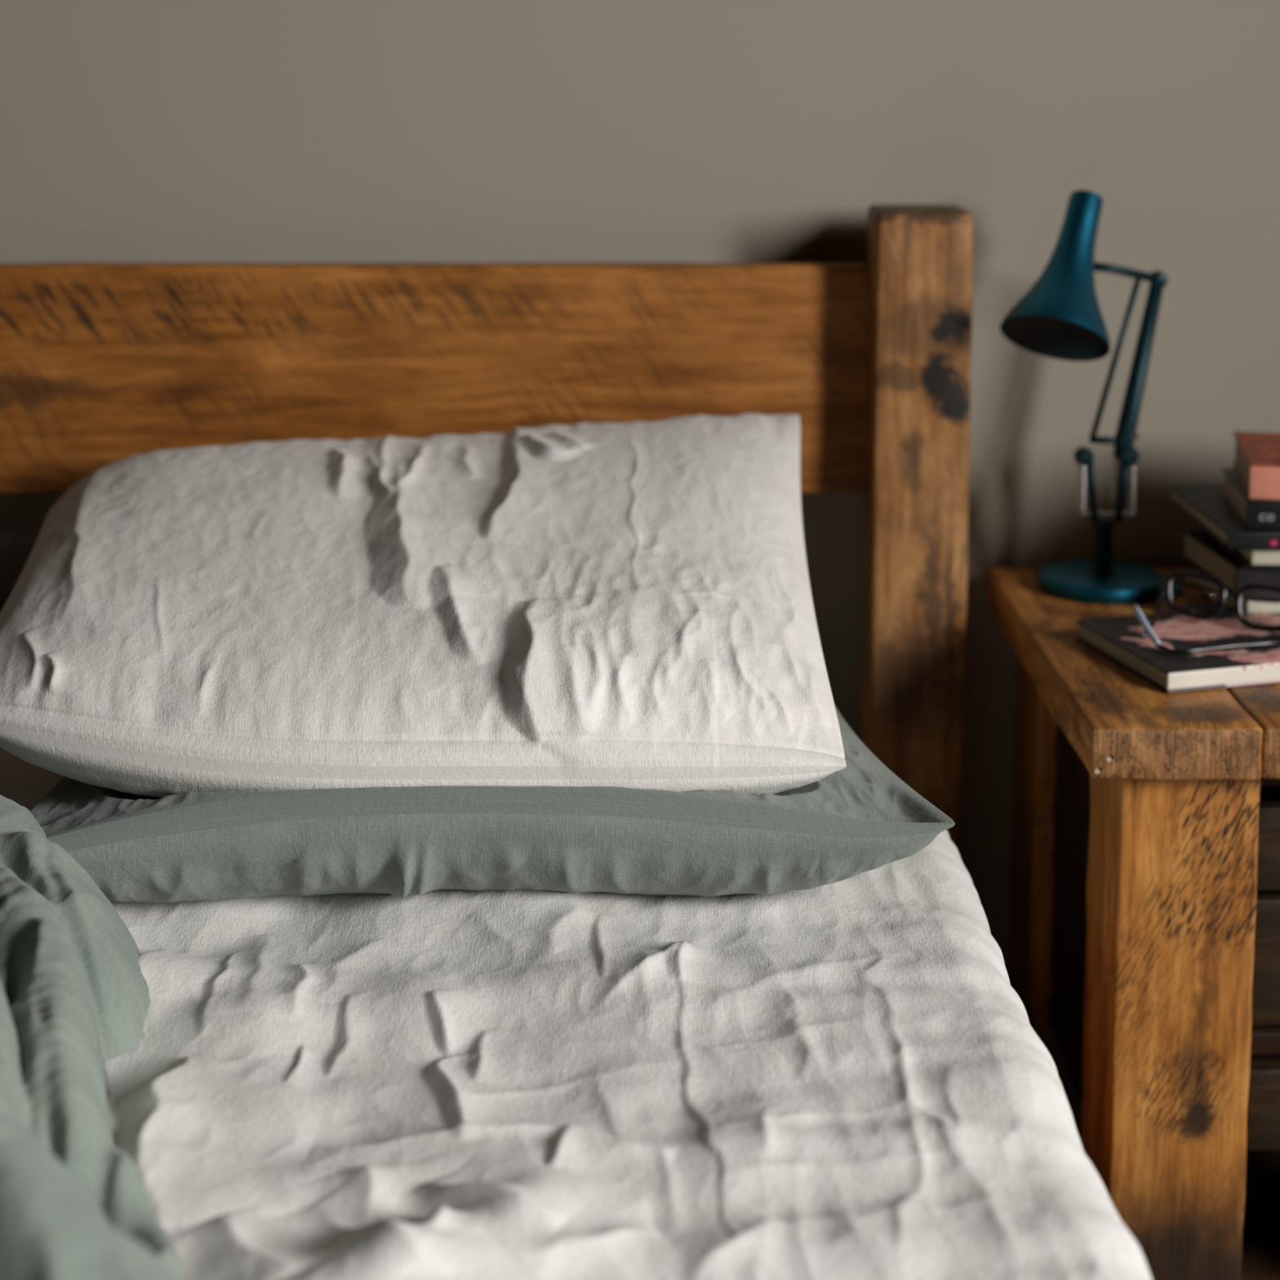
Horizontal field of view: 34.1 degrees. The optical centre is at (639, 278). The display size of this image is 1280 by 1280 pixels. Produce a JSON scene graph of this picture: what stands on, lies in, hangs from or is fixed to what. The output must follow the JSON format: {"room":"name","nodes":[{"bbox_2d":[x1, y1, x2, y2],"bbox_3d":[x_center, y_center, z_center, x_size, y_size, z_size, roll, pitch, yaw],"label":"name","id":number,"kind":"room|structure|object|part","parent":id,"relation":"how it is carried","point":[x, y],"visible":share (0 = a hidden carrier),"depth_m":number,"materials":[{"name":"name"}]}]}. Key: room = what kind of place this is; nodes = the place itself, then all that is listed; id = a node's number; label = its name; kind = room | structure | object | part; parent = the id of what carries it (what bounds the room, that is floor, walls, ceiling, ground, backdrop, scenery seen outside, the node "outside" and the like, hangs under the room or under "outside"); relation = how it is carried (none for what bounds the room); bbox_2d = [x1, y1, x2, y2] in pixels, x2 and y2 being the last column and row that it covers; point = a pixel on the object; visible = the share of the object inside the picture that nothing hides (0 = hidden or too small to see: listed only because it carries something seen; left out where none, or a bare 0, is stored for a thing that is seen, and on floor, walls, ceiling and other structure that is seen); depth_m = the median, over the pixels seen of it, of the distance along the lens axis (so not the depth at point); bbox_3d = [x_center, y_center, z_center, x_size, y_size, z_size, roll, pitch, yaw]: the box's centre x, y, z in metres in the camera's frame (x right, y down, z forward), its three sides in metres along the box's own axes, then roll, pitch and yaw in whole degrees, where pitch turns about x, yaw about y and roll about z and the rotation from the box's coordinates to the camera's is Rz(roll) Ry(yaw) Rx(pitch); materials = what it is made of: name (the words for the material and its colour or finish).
{"room":"bedroom","nodes":[
{"label":"bedroom","id":0,"kind":"room"},
{"bbox_2d":[0,0,1279,1057],"bbox_3d":[0.000,-0.436,2.214,6.000,2.700,0.120,0,7,0],"label":"wall","id":1,"kind":"structure","parent":0,"point":[131,131],"depth_m":2.19,"materials":[{"name":"paint"}]},
{"bbox_2d":[1240,1150,1279,1279],"bbox_3d":[0.000,1.195,0.153,6.000,0.050,4.600,0,7,0],"label":"floor","id":2,"kind":"structure","parent":0,"point":[1260,1254],"depth_m":2.08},
{"bbox_2d":[0,204,973,859],"bbox_3d":[-0.429,0.537,1.232,1.522,1.002,1.980,0,7,0],"label":"headboard","id":3,"kind":"object","parent":2,"relation":"on","point":[102,364],"visible":0.48,"depth_m":2.13,"materials":[{"name":"brown wood"}]},
{"bbox_3d":[-0.430,0.103,2.151,1.338,0.239,0.037,0,7,0],"label":"headboard rail","id":4,"kind":"part","parent":3,"relation":"part of","materials":[{"name":"brown wood"}]},
{"bbox_3d":[0.282,0.426,2.165,0.098,1.002,0.101,0,7,0],"label":"post","id":5,"kind":"part","parent":3,"relation":"part of","materials":[{"name":"brown wood"}]},
{"bbox_3d":[-0.455,0.637,1.224,1.220,0.215,1.800,0,7,0],"label":"mattress","id":6,"kind":"object","parent":3,"relation":"on","visible":0},
{"bbox_2d":[0,746,1151,1279],"bbox_3d":[-0.418,0.617,1.237,1.415,0.298,1.830,0,7,0],"label":"sheet","id":7,"kind":"object","parent":6,"relation":"on","point":[849,1078],"visible":0.64,"depth_m":1.27,"materials":[{"name":"fabric"}]},
{"bbox_2d":[0,795,186,1279],"bbox_3d":[-0.420,0.435,1.202,0.296,0.162,0.882,-2,7,-17],"label":"duvet","id":8,"kind":"object","parent":7,"relation":"on","point":[74,992],"visible":0.98,"depth_m":1.17,"materials":[{"name":"green fabric"}]},
{"bbox_2d":[29,706,955,902],"bbox_3d":[-0.122,0.383,1.736,0.689,0.099,0.523,0,7,0],"label":"pillow","id":9,"kind":"object","parent":7,"relation":"on","point":[860,817],"visible":0.37,"depth_m":1.48,"materials":[{"name":"green fabric"}]},
{"bbox_2d":[0,413,846,797],"bbox_3d":[-0.210,0.269,1.789,0.739,0.208,0.616,0,7,0],"label":"pillow","id":10,"kind":"object","parent":9,"relation":"on","point":[628,604],"visible":0.94,"depth_m":1.62,"materials":[{"name":"white fabric"}]},
{"bbox_2d":[987,567,1279,1279],"bbox_3d":[0.649,0.641,1.997,0.561,0.614,0.518,0,7,0],"label":"bedside table","id":11,"kind":"object","parent":2,"relation":"on","point":[1144,961],"visible":0.88,"depth_m":1.78,"materials":[{"name":"brown wood"}]},
{"bbox_3d":[0.459,0.641,2.186,0.119,0.569,0.119,0,7,0],"label":"leg","id":12,"kind":"part","parent":11,"relation":"part of","materials":[{"name":"brown wood"}]},
{"bbox_2d":[1000,190,1167,604],"bbox_3d":[0.444,0.117,2.080,0.128,0.408,0.204,7,10,45],"label":"desk lamp","id":13,"kind":"object","parent":11,"relation":"on","point":[1060,317],"visible":1,"depth_m":2.08,"materials":[{"name":"blue metal"}]},
{"bbox_3d":[0.407,0.001,2.044,0.110,0.169,0.132,0,7,0],"label":"lamp shade","id":14,"kind":"part","parent":13,"relation":"part of","materials":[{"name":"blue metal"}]},
{"bbox_3d":[0.449,0.180,2.111,0.019,0.019,0.016,0,7,0],"label":"joint knob","id":15,"kind":"part","parent":13,"relation":"part of","materials":[{"name":"teal metal"}]},
{"bbox_3d":[0.458,0.211,2.122,0.014,0.069,0.007,0,7,0],"label":"arm","id":16,"kind":"part","parent":13,"relation":"part of","materials":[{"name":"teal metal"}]},
{"bbox_3d":[0.458,0.212,2.114,0.014,0.069,0.007,0,7,0],"label":"arm","id":17,"kind":"part","parent":13,"relation":"part of","materials":[{"name":"teal metal"}]},
{"bbox_3d":[0.472,0.272,2.125,0.025,0.057,0.025,0,7,0],"label":"stem","id":18,"kind":"part","parent":13,"relation":"part of","materials":[{"name":"black metal"}]},
{"bbox_3d":[0.478,0.083,2.103,0.048,0.166,0.006,0,7,0],"label":"rod","id":19,"kind":"part","parent":13,"relation":"part of","materials":[{"name":"blue metal"}]},
{"bbox_3d":[0.489,0.212,2.122,0.013,0.070,0.007,0,7,0],"label":"arm","id":20,"kind":"part","parent":13,"relation":"part of","materials":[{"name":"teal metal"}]},
{"bbox_3d":[0.489,0.213,2.114,0.013,0.070,0.007,0,7,0],"label":"arm","id":21,"kind":"part","parent":13,"relation":"part of","materials":[{"name":"blue metal"}]},
{"bbox_3d":[0.485,-0.006,2.087,0.074,0.024,0.011,-1,7,-9],"label":"shade arm","id":22,"kind":"part","parent":13,"relation":"part of","materials":[{"name":"blue metal"}]},
{"bbox_3d":[0.493,0.179,2.111,0.021,0.021,0.016,0,7,0],"label":"joint knob","id":23,"kind":"part","parent":13,"relation":"part of","materials":[{"name":"blue metal"}]},
{"bbox_3d":[0.503,0.091,2.104,0.046,0.184,0.020,0,7,0],"label":"arm","id":24,"kind":"part","parent":13,"relation":"part of","materials":[{"name":"blue metal"}]},
{"bbox_3d":[0.459,0.684,1.827,0.119,0.569,0.119,0,7,0],"label":"leg","id":25,"kind":"part","parent":11,"relation":"part of","materials":[{"name":"brown wood"}]},
{"bbox_2d":[1075,606,1279,693],"bbox_3d":[0.533,0.335,1.901,0.215,0.018,0.169,-2,7,-16],"label":"book","id":26,"kind":"object","parent":11,"relation":"on","point":[1118,639],"visible":0.8,"depth_m":1.86,"materials":[{"name":"black paper"}]},
{"bbox_2d":[1133,569,1279,653],"bbox_3d":[0.522,0.304,1.883,0.129,0.047,0.142,4,8,33],"label":"spectacles","id":27,"kind":"object","parent":26,"relation":"on","point":[1191,594],"visible":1,"depth_m":1.92,"materials":[{"name":"black plastic"}]},
{"bbox_2d":[1223,591,1235,607],"bbox_3d":[0.676,0.311,2.037,0.210,0.034,0.151,0,7,4],"label":"book","id":28,"kind":"object","parent":11,"relation":"on","point":[1230,601],"visible":0.02,"depth_m":2.03,"materials":[{"name":"black paper"}]},
{"bbox_2d":[1180,528,1279,593],"bbox_3d":[0.660,0.277,2.053,0.210,0.030,0.151,-1,7,-5],"label":"book","id":29,"kind":"object","parent":28,"relation":"on","point":[1202,551],"visible":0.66,"depth_m":2.02,"materials":[{"name":"black paper"}]},
{"bbox_2d":[1227,549,1279,568],"bbox_3d":[0.671,0.254,2.028,0.200,0.020,0.150,0,7,3],"label":"book","id":30,"kind":"object","parent":29,"relation":"on","point":[1247,558],"visible":0.28,"depth_m":1.96,"materials":[{"name":"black paper"}]},
{"bbox_2d":[1167,484,1279,549],"bbox_3d":[0.676,0.233,2.052,0.260,0.017,0.209,0,7,-1],"label":"book","id":31,"kind":"object","parent":30,"relation":"on","point":[1203,504],"visible":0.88,"depth_m":2.02,"materials":[{"name":"black paper"}]},
{"bbox_2d":[1219,467,1279,530],"bbox_3d":[0.675,0.215,2.016,0.200,0.028,0.151,1,7,6],"label":"book","id":32,"kind":"object","parent":31,"relation":"on","point":[1253,514],"visible":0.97,"depth_m":1.95,"materials":[{"name":"black paper"}]},
{"bbox_2d":[1231,431,1279,500],"bbox_3d":[0.675,0.184,2.023,0.180,0.032,0.173,1,7,10],"label":"book","id":33,"kind":"object","parent":32,"relation":"on","point":[1256,464],"visible":1,"depth_m":2.00,"materials":[{"name":"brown paper"}]},
{"bbox_3d":[0.649,0.712,1.800,0.260,0.079,0.027,0,7,0],"label":"shelf rail","id":34,"kind":"part","parent":11,"relation":"part of","materials":[{"name":"brown wood"}]},
{"bbox_2d":[1250,890,1279,1054],"bbox_3d":[0.649,0.635,1.995,0.260,0.020,0.400,0,7,0],"label":"drawer","id":35,"kind":"object","parent":11,"relation":"attached to","point":[1265,1029],"depth_m":1.80,"materials":[{"name":"brown wood"}]},
{"bbox_3d":[0.649,0.588,1.802,0.256,0.117,0.024,0,7,0],"label":"drawer","id":36,"kind":"part","parent":11,"relation":"part of","materials":[{"name":"brown wood"}]},
{"bbox_3d":[0.649,0.486,1.791,0.257,0.078,0.023,0,7,0],"label":"drawer","id":37,"kind":"part","parent":11,"relation":"part of","materials":[{"name":"brown wood"}]}
]}

